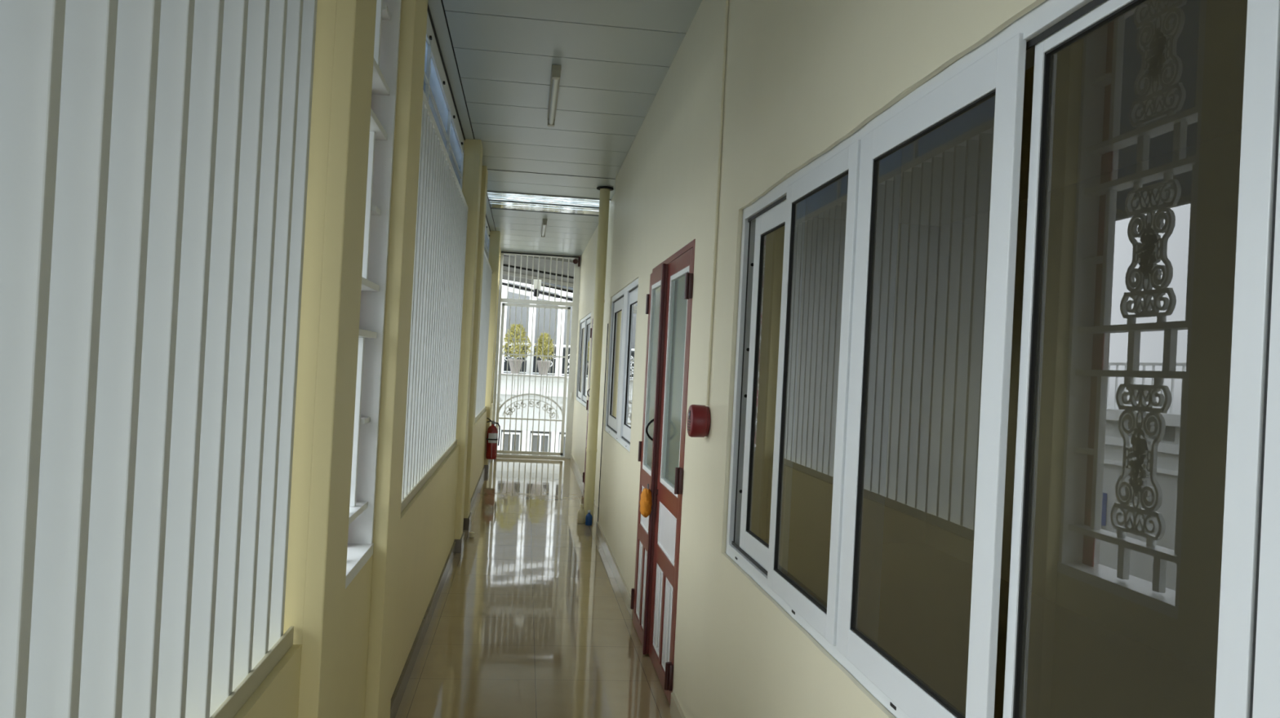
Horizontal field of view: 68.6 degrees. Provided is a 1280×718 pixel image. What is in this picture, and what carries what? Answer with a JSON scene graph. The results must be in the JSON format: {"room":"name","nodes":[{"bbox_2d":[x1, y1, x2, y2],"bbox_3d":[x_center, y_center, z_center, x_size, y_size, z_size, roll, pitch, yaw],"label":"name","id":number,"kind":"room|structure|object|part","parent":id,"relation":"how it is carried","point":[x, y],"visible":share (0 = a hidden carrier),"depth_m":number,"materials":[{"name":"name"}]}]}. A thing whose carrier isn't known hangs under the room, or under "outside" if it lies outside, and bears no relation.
{"room":"building corridor","nodes":[
{"label":"building corridor","id":0,"kind":"room"},
{"bbox_2d":[233,0,501,717],"bbox_3d":[-1.308,-0.124,5.659,0.175,3.580,21.550,3,0,-7],"label":"wall","id":1,"kind":"structure","parent":0,"point":[428,522],"depth_m":3.03,"materials":[{"name":"yellow paint"}]},
{"bbox_2d":[0,0,317,717],"bbox_3d":[-0.629,-0.298,0.324,0.091,2.055,4.195,3,0,-7],"label":"vertical blinds","id":2,"kind":"object","parent":1,"relation":"attached to","point":[154,154],"visible":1,"depth_m":1.49,"materials":[{"name":"white fabric"}]},
{"bbox_3d":[-0.640,0.707,0.322,0.009,0.048,4.195,3,0,-7],"label":"rail","id":3,"kind":"part","parent":2,"relation":"part of","materials":[{"name":"beige paint"}]},
{"bbox_2d":[297,0,376,717],"bbox_3d":[-0.821,-0.123,2.570,0.052,3.580,0.300,3,0,-7],"label":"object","id":4,"kind":"structure","parent":1,"relation":"attached to","point":[355,20],"depth_m":2.43,"materials":[{"name":"yellow paint"}]},
{"bbox_2d":[345,0,401,589],"bbox_3d":[-0.988,-0.427,3.175,0.171,2.320,0.720,3,0,-7],"label":"window","id":5,"kind":"structure","parent":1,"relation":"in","point":[388,16],"depth_m":3.51,"materials":[{"name":"white metal"}]},
{"bbox_3d":[-1.018,0.543,3.170,0.080,0.024,0.680,3,0,-7],"label":"rail","id":6,"kind":"part","parent":5,"relation":"part of","materials":[{"name":"white ceramic"}]},
{"bbox_3d":[-1.036,0.226,3.454,0.060,0.020,0.112,3,0,-7],"label":"rail","id":7,"kind":"part","parent":5,"relation":"part of","materials":[{"name":"white metal"}]},
{"bbox_3d":[-0.985,-0.091,3.175,0.080,0.024,0.680,3,0,-7],"label":"rail","id":8,"kind":"part","parent":5,"relation":"part of","materials":[{"name":"white metal"}]},
{"bbox_3d":[-0.977,-0.266,3.176,0.080,0.024,0.680,3,0,-7],"label":"rail","id":9,"kind":"part","parent":5,"relation":"part of","materials":[{"name":"white metal"}]},
{"bbox_3d":[-0.996,-0.550,3.460,0.060,0.020,0.112,3,0,-7],"label":"rail","id":10,"kind":"part","parent":5,"relation":"part of","materials":[{"name":"white metal"}]},
{"bbox_3d":[-0.947,-0.836,3.180,0.080,0.024,0.680,3,0,-7],"label":"rail","id":11,"kind":"part","parent":5,"relation":"part of","materials":[{"name":"white ceramic"}]},
{"bbox_3d":[-0.939,-1.005,3.181,0.080,0.024,0.680,3,0,-7],"label":"rail","id":12,"kind":"part","parent":5,"relation":"part of","materials":[{"name":"white metal"}]},
{"bbox_3d":[-0.959,-1.285,3.466,0.060,0.020,0.112,3,0,-7],"label":"rail","id":13,"kind":"part","parent":5,"relation":"part of","materials":[{"name":"white metal"}]},
{"bbox_2d":[364,0,427,717],"bbox_3d":[-0.961,-0.121,3.727,0.052,3.580,0.370,3,0,-7],"label":"column","id":14,"kind":"structure","parent":1,"relation":"attached to","point":[414,12],"depth_m":3.55,"materials":[{"name":"yellow paint"}]},
{"bbox_2d":[400,88,468,512],"bbox_3d":[-1.318,-0.290,5.995,0.091,2.055,4.210,3,0,-7],"label":"vertical blinds","id":15,"kind":"object","parent":1,"relation":"attached to","point":[442,214],"visible":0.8,"depth_m":5.70,"materials":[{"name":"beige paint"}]},
{"bbox_3d":[-1.328,0.714,5.993,0.009,0.048,4.210,3,0,-7],"label":"rail","id":16,"kind":"part","parent":15,"relation":"part of","materials":[{"name":"beige paint"}]},
{"bbox_3d":[-1.271,-1.294,6.002,0.080,0.045,4.210,3,0,-7],"label":"rail","id":17,"kind":"part","parent":15,"relation":"part of","materials":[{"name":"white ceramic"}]},
{"bbox_2d":[390,459,489,717],"bbox_3d":[-1.278,1.612,5.660,0.065,0.115,21.550,3,0,-7],"label":"baseboard","id":18,"kind":"structure","parent":1,"relation":"attached to","point":[458,544],"depth_m":5.78,"materials":[{"name":"dark grey paint"}]},
{"bbox_2d":[423,3,465,190],"bbox_3d":[-1.288,-1.615,6.001,0.053,0.594,4.210,3,0,-7],"label":"window","id":19,"kind":"structure","parent":1,"relation":"in","point":[437,90],"depth_m":6.17,"materials":[{"name":"clear glass"}]},
{"bbox_3d":[-1.303,-1.450,5.999,0.005,0.204,4.190,3,0,-7],"label":"pane","id":20,"kind":"part","parent":19,"relation":"part of","materials":[{"name":"clear glass"}]},
{"bbox_3d":[-1.292,-1.671,6.000,0.005,0.204,4.190,3,0,-7],"label":"pane","id":21,"kind":"part","parent":19,"relation":"part of","materials":[{"name":"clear glass"}]},
{"bbox_2d":[440,0,496,231],"bbox_3d":[-1.139,-1.917,5.682,0.008,0.021,21.550,3,0,-7],"label":"trim","id":22,"kind":"structure","parent":1,"relation":"attached to","point":[441,0],"depth_m":6.19,"materials":[{"name":"black"}]},
{"bbox_2d":[454,139,488,539],"bbox_3d":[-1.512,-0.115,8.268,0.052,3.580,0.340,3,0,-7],"label":"trim","id":23,"kind":"structure","parent":1,"relation":"attached to","point":[478,146],"depth_m":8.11,"materials":[{"name":"yellow paint"}]},
{"bbox_2d":[475,250,492,422],"bbox_3d":[-2.007,-0.282,11.674,0.091,2.055,4.330,3,0,-7],"label":"screen","id":24,"kind":"object","parent":1,"relation":"attached to","point":[486,272],"visible":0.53,"depth_m":12.23,"materials":[{"name":"beige paint"}]},
{"bbox_3d":[-2.017,0.722,11.671,0.009,0.048,4.330,3,0,-7],"label":"rail","id":25,"kind":"part","parent":24,"relation":"part of","materials":[{"name":"beige paint"}]},
{"bbox_3d":[-1.960,-1.286,11.681,0.080,0.045,4.330,3,0,-7],"label":"rail","id":26,"kind":"part","parent":24,"relation":"part of","materials":[{"name":"white metal"}]},
{"bbox_2d":[484,214,490,261],"bbox_3d":[-1.977,-1.607,11.679,0.053,0.594,4.330,3,0,-7],"label":"window","id":27,"kind":"structure","parent":1,"relation":"in","point":[486,240],"depth_m":13.21,"materials":[{"name":"clear glass"}]},
{"bbox_3d":[-1.981,-1.663,11.679,0.005,0.204,4.310,3,0,-7],"label":"pane","id":28,"kind":"part","parent":27,"relation":"part of","materials":[{"name":"clear glass"}]},
{"bbox_2d":[484,231,500,465],"bbox_3d":[-2.207,-0.107,13.996,0.052,3.580,0.320,3,0,-7],"label":"trim","id":29,"kind":"structure","parent":1,"relation":"attached to","point":[498,233],"depth_m":13.84,"materials":[{"name":"yellow paint"}]},
{"bbox_2d":[485,417,500,459],"bbox_3d":[-2.160,1.164,13.733,0.182,0.602,0.168,3,-1,43],"label":"fire extinguisher","id":30,"kind":"object","parent":1,"relation":"attached to","point":[492,438],"visible":1,"depth_m":13.68,"materials":[{"name":"red metal"}]},
{"bbox_2d":[395,456,671,717],"bbox_3d":[-0.694,1.770,5.791,1.760,0.140,21.670,3,0,-7],"label":"floor","id":31,"kind":"structure","parent":0,"point":[531,619],"depth_m":6.01,"materials":[{"name":"beige tile"}]},
{"bbox_2d":[468,532,474,537],"bbox_3d":[-1.584,1.652,8.821,0.052,0.049,0.052,3,0,-7],"label":"paper cup","id":32,"kind":"object","parent":31,"relation":"on","point":[471,534],"visible":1,"depth_m":8.80,"materials":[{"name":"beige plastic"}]},
{"bbox_2d":[492,250,581,458],"bbox_3d":[-1.815,-0.069,16.395,1.395,3.580,0.092,3,0,-7],"label":"gate","id":33,"kind":"object","parent":31,"relation":"on","point":[575,304],"visible":0.94,"depth_m":16.41,"materials":[{"name":"beige metal"}]},
{"bbox_2d":[501,251,579,257],"bbox_3d":[-1.736,-1.823,16.363,1.365,0.023,0.024,3,0,-7],"label":"rail","id":34,"kind":"object","parent":33,"relation":"attached to","point":[501,251],"visible":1,"depth_m":16.35,"materials":[{"name":"black metal"}]},
{"bbox_3d":[-1.206,0.653,16.443,0.060,0.200,0.042,3,0,-7],"label":"latch plate","id":35,"kind":"part","parent":33,"relation":"part of","materials":[{"name":"beige metal"}]},
{"bbox_2d":[573,257,580,266],"bbox_3d":[-1.115,-1.710,16.442,0.125,0.170,0.048,3,0,-7],"label":"pulley","id":36,"kind":"object","parent":33,"relation":"attached to","point":[575,261],"visible":1,"depth_m":16.43,"materials":[{"name":"black metal"}]},
{"bbox_2d":[577,504,585,524],"bbox_3d":[-0.619,1.634,9.895,0.080,0.198,0.080,3,0,-7],"label":"plastic bottle","id":37,"kind":"object","parent":31,"relation":"on","point":[581,513],"visible":1,"depth_m":9.87,"materials":[{"name":"beige plastic"}]},
{"bbox_2d":[585,510,592,525],"bbox_3d":[-0.534,1.660,9.805,0.072,0.153,0.072,3,0,-7],"label":"plastic bottle","id":38,"kind":"object","parent":31,"relation":"on","point":[588,518],"visible":1,"depth_m":9.78,"materials":[{"name":"blue plastic"}]},
{"bbox_2d":[583,186,613,522],"bbox_3d":[-0.464,-0.049,10.017,0.180,3.573,0.180,3,0,-7],"label":"column","id":39,"kind":"structure","parent":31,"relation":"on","point":[604,200],"depth_m":9.97,"materials":[{"name":"yellow paint"}]},
{"bbox_2d":[427,0,702,255],"bbox_3d":[-0.472,-1.886,5.740,1.690,0.034,21.794,3,0,-7],"label":"ceiling","id":40,"kind":"structure","parent":0,"point":[615,57],"depth_m":6.44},
{"bbox_2d":[541,218,546,237],"bbox_3d":[-1.338,-1.821,13.061,0.060,0.081,1.251,3,0,-7],"label":"batten","id":41,"kind":"object","parent":40,"relation":"attached to","point":[544,220],"visible":1,"depth_m":12.87,"materials":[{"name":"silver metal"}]},
{"bbox_2d":[487,191,610,215],"bbox_3d":[-1.094,-1.863,11.273,1.430,0.002,1.220,3,0,-7],"label":"skylight","id":42,"kind":"object","parent":40,"relation":"in","point":[491,195],"depth_m":11.24,"materials":[{"name":"clear glass"}]},
{"bbox_2d":[487,168,614,216],"bbox_3d":[-1.030,-1.870,10.667,1.410,0.030,2.447,3,0,-7],"label":"trim","id":43,"kind":"structure","parent":40,"relation":"attached to","point":[487,169],"depth_m":10.73,"materials":[{"name":"grey metal"}]},
{"bbox_2d":[546,64,561,126],"bbox_3d":[-0.608,-1.832,6.592,0.060,0.081,1.271,3,0,-7],"label":"batten","id":44,"kind":"object","parent":40,"relation":"attached to","point":[556,68],"visible":1,"depth_m":6.41,"materials":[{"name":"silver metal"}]},
{"bbox_2d":[571,191,615,507],"bbox_3d":[-0.626,-0.034,12.994,0.140,3.580,7.150,3,0,-7],"label":"wall","id":45,"kind":"structure","parent":0,"point":[588,257],"depth_m":13.20,"materials":[{"name":"beige paint"}]},
{"bbox_2d":[576,312,591,407],"bbox_3d":[-0.845,0.017,14.655,0.090,1.360,2.900,3,0,-7],"label":"window","id":46,"kind":"structure","parent":45,"relation":"in","point":[584,325],"depth_m":14.55,"materials":[{"name":"white plastic"}]},
{"bbox_3d":[-0.937,0.017,15.299,0.022,1.252,1.200,3,0,-7],"label":"sash","id":47,"kind":"part","parent":46,"relation":"part of","materials":[{"name":"white plastic"}]},
{"bbox_3d":[-0.938,0.017,15.298,0.001,1.052,1.000,3,0,-7],"label":"pane","id":48,"kind":"part","parent":46,"relation":"part of","materials":[{"name":"clear glass"}]},
{"bbox_3d":[-0.775,0.015,13.958,0.022,1.252,1.300,3,0,-7],"label":"sash","id":49,"kind":"part","parent":46,"relation":"part of","materials":[{"name":"white plastic"}]},
{"bbox_3d":[-0.775,0.015,13.958,0.001,1.092,1.140,3,0,-7],"label":"pane","id":50,"kind":"part","parent":46,"relation":"part of","materials":[{"name":"clear glass"}]},
{"bbox_2d":[582,318,593,490],"bbox_3d":[-0.567,0.586,11.817,0.202,2.330,1.620,3,0,-7],"label":"door","id":51,"kind":"structure","parent":45,"relation":"in","point":[591,329],"depth_m":12.48,"materials":[{"name":"red paint"}]},
{"bbox_2d":[598,0,1022,717],"bbox_3d":[0.603,-0.052,2.289,0.140,3.580,14.400,3,0,-7],"label":"wall","id":52,"kind":"structure","parent":0,"point":[799,73],"depth_m":3.76,"materials":[{"name":"beige paint"}]},
{"bbox_2d":[597,324,608,522],"bbox_3d":[-0.372,0.640,9.412,0.008,1.994,0.010,3,0,-7],"label":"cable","id":53,"kind":"object","parent":52,"relation":"attached to","point":[607,324],"visible":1,"depth_m":9.41,"materials":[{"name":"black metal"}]},
{"bbox_2d":[604,278,638,451],"bbox_3d":[-0.129,0.047,8.159,0.090,1.325,2.330,3,0,-7],"label":"window","id":54,"kind":"structure","parent":52,"relation":"in","point":[624,303],"depth_m":7.98,"materials":[{"name":"white plastic"}]},
{"bbox_3d":[-0.220,0.047,8.787,0.022,1.217,0.900,3,0,-7],"label":"sash","id":55,"kind":"part","parent":54,"relation":"part of","materials":[{"name":"white plastic"}]},
{"bbox_3d":[-0.221,0.047,8.787,0.001,0.997,0.680,3,0,-7],"label":"pane","id":56,"kind":"part","parent":54,"relation":"part of","materials":[{"name":"clear glass"}]},
{"bbox_3d":[-0.064,0.046,7.502,0.022,1.217,0.810,3,0,-7],"label":"sash","id":57,"kind":"part","parent":54,"relation":"part of","materials":[{"name":"white plastic"}]},
{"bbox_3d":[-0.065,0.046,7.502,0.001,0.997,0.590,3,0,-7],"label":"pane","id":58,"kind":"part","parent":54,"relation":"part of","materials":[{"name":"clear glass"}]},
{"bbox_2d":[570,453,684,717],"bbox_3d":[0.042,1.686,5.820,0.088,0.105,21.550,3,0,-7],"label":"baseboard","id":59,"kind":"structure","parent":52,"relation":"attached to","point":[676,712],"depth_m":7.26,"materials":[{"name":"tile"}]},
{"bbox_2d":[630,239,695,707],"bbox_3d":[0.139,0.571,5.415,0.202,2.335,1.580,3,0,-7],"label":"door","id":60,"kind":"structure","parent":52,"relation":"in","point":[668,303],"depth_m":5.33,"materials":[{"name":"red paint"}]},
{"bbox_3d":[0.013,1.402,5.943,0.016,0.480,0.224,3,0,-7],"label":"panel","id":61,"kind":"part","parent":60,"relation":"part of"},
{"bbox_3d":[0.047,1.402,5.665,0.016,0.480,0.224,3,0,-7],"label":"panel","id":62,"kind":"part","parent":60,"relation":"part of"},
{"bbox_3d":[0.053,0.938,5.808,0.018,0.250,0.504,3,0,-7],"label":"panel","id":63,"kind":"part","parent":60,"relation":"part of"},
{"bbox_2d":[640,484,652,517],"bbox_3d":[0.036,0.827,5.478,0.072,0.195,0.127,3,0,-7],"label":"pouch","id":64,"kind":"object","parent":60,"relation":"attached to","point":[646,502],"visible":1,"depth_m":5.43,"materials":[{"name":"orange fabric"}]},
{"bbox_3d":[0.063,0.418,5.526,0.062,0.187,0.028,3,0,-7],"label":"handle","id":65,"kind":"part","parent":60,"relation":"part of","materials":[{"name":"black metal"}]},
{"bbox_3d":[0.091,0.116,5.813,0.006,1.131,0.450,3,0,-7],"label":"glass","id":66,"kind":"part","parent":60,"relation":"part of","materials":[{"name":"grey"}]},
{"bbox_3d":[0.117,1.402,5.240,0.016,0.480,0.294,3,0,-7],"label":"panel","id":67,"kind":"part","parent":60,"relation":"part of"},
{"bbox_3d":[0.159,1.402,4.893,0.016,0.480,0.294,3,0,-7],"label":"panel","id":68,"kind":"part","parent":60,"relation":"part of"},
{"bbox_3d":[0.161,0.938,5.070,0.018,0.250,0.644,3,0,-7],"label":"panel","id":69,"kind":"part","parent":60,"relation":"part of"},
{"bbox_3d":[0.178,0.573,5.420,0.124,2.335,1.560,3,0,-7],"label":"frame","id":70,"kind":"part","parent":60,"relation":"part of","materials":[{"name":"red paint"}]},
{"bbox_3d":[0.199,0.116,5.076,0.006,1.131,0.590,3,0,-7],"label":"glass","id":71,"kind":"part","parent":60,"relation":"part of","materials":[{"name":"grey"}]},
{"bbox_2d":[686,404,710,437],"bbox_3d":[0.253,0.271,4.090,0.087,0.143,0.143,3,0,-7],"label":"fire alarm","id":72,"kind":"object","parent":52,"relation":"attached to","point":[698,422],"visible":1,"depth_m":4.04,"materials":[{"name":"red plastic"}]},
{"bbox_2d":[705,0,728,405],"bbox_3d":[0.344,-0.819,4.095,0.013,2.047,0.029,3,0,-7],"label":"cable conduit","id":73,"kind":"object","parent":52,"relation":"attached to","point":[726,1],"visible":1,"depth_m":4.08,"materials":[{"name":"beige paint"}]},
{"bbox_2d":[720,0,1045,717],"bbox_3d":[0.526,0.083,2.288,0.014,1.381,2.817,3,0,-7],"label":"trim","id":74,"kind":"structure","parent":52,"relation":"attached to","point":[1024,6],"depth_m":2.46,"materials":[{"name":"beige paint"}]},
{"bbox_2d":[725,0,1279,717],"bbox_3d":[0.578,0.087,2.286,0.096,1.350,2.800,3,0,-7],"label":"window","id":75,"kind":"structure","parent":52,"relation":"in","point":[1247,686],"depth_m":1.64,"materials":[{"name":"white plastic"}]},
{"bbox_3d":[0.450,0.087,3.245,0.022,1.252,0.575,3,0,-7],"label":"sash","id":76,"kind":"part","parent":75,"relation":"part of","materials":[{"name":"white plastic"}]},
{"bbox_3d":[0.487,0.085,2.696,0.015,1.284,0.655,3,0,-7],"label":"sash","id":77,"kind":"part","parent":75,"relation":"part of","materials":[{"name":"white plastic"}]},
{"bbox_3d":[0.576,0.084,1.965,0.015,1.284,0.747,3,0,-7],"label":"sash","id":78,"kind":"part","parent":75,"relation":"part of","materials":[{"name":"white plastic"}]},
{"bbox_3d":[0.682,0.085,1.335,0.022,1.252,0.517,3,0,-7],"label":"sash","id":79,"kind":"part","parent":75,"relation":"part of","materials":[{"name":"white plastic"}]},
{"bbox_2d":[758,0,1247,717],"bbox_3d":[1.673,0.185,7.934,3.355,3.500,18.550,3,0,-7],"label":"window glass","id":80,"kind":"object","parent":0,"point":[1123,613],"depth_m":6.64,"materials":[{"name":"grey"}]},
{"label":"outside","id":81,"kind":"structure","parent":0,"visible":0},
{"bbox_3d":[-3.917,5.972,29.737,180.000,0.100,180.000,3,0,-7],"label":"ground","id":82,"kind":"structure","parent":81,"visible":0},
{"bbox_2d":[492,280,578,456],"bbox_3d":[-2.940,-0.177,24.323,14.000,12.200,2.200,3,0,-7],"label":"building","id":83,"kind":"structure","parent":82,"relation":"on","point":[507,308],"depth_m":23.89,"materials":[{"name":"grey paint"}]},
{"bbox_3d":[-3.259,0.009,24.607,0.735,0.720,0.040,3,0,-7],"label":"dark panel","id":84,"kind":"part","parent":83,"relation":"part of","materials":[{"name":"grey"}]},
{"bbox_2d":[502,323,532,373],"bbox_3d":[-3.085,-0.280,23.449,0.834,1.288,0.482,3,0,-7],"label":"potted plant","id":85,"kind":"object","parent":83,"relation":"on","point":[517,326],"visible":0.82,"depth_m":23.38,"materials":[{"name":"yellow plant"}]},
{"bbox_3d":[-3.115,0.183,23.445,0.380,0.360,0.380,3,0,-7],"label":"pot","id":86,"kind":"part","parent":85,"relation":"part of","materials":[{"name":"grey ceramic"}]},
{"bbox_3d":[-3.079,-0.336,23.450,0.399,0.725,0.215,3,0,-7],"label":"stem","id":87,"kind":"part","parent":85,"relation":"part of","materials":[{"name":"yellow plant"}]},
{"bbox_3d":[-2.891,-0.023,23.851,14.000,0.770,0.050,3,0,-7],"label":"balustrade","id":88,"kind":"part","parent":83,"relation":"part of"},
{"bbox_2d":[533,332,555,375],"bbox_3d":[-2.402,-0.137,23.532,0.570,1.073,0.380,3,0,-7],"label":"potted plant","id":89,"kind":"object","parent":83,"relation":"on","point":[545,335],"visible":0.81,"depth_m":23.47,"materials":[{"name":"yellow plant"}]},
{"bbox_3d":[-2.421,0.219,23.529,0.380,0.360,0.380,3,0,-7],"label":"pot","id":90,"kind":"part","parent":89,"relation":"part of","materials":[{"name":"grey ceramic"}]},
{"bbox_3d":[-2.389,-0.229,23.534,0.398,0.582,0.215,3,0,-7],"label":"stem","id":91,"kind":"part","parent":89,"relation":"part of","materials":[{"name":"yellow plant"}]},
{"bbox_3d":[-2.530,0.047,24.695,0.735,0.720,0.040,3,0,-7],"label":"dark panel","id":92,"kind":"part","parent":83,"relation":"part of","materials":[{"name":"grey"}]},
{"bbox_3d":[-1.802,0.085,24.783,0.735,0.720,0.040,3,0,-7],"label":"dark panel","id":93,"kind":"part","parent":83,"relation":"part of","materials":[{"name":"grey"}]},
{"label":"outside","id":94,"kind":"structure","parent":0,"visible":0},
{"bbox_3d":[-2.835,5.895,20.853,16.000,0.030,8.500,3,0,-7],"label":"ground","id":95,"kind":"structure","parent":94,"visible":0},
{"bbox_2d":[498,254,581,302],"bbox_3d":[-2.481,1.719,19.720,6.000,8.390,5.365,3,0,-7],"label":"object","id":96,"kind":"object","parent":95,"relation":"on","point":[535,286],"depth_m":20.16,"materials":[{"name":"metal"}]},
{"bbox_3d":[-2.493,1.719,19.822,6.000,8.390,5.160,3,0,-7],"label":"sheet canopy","id":97,"kind":"part","parent":96,"relation":"part of","materials":[{"name":"grey metal"}]}
]}

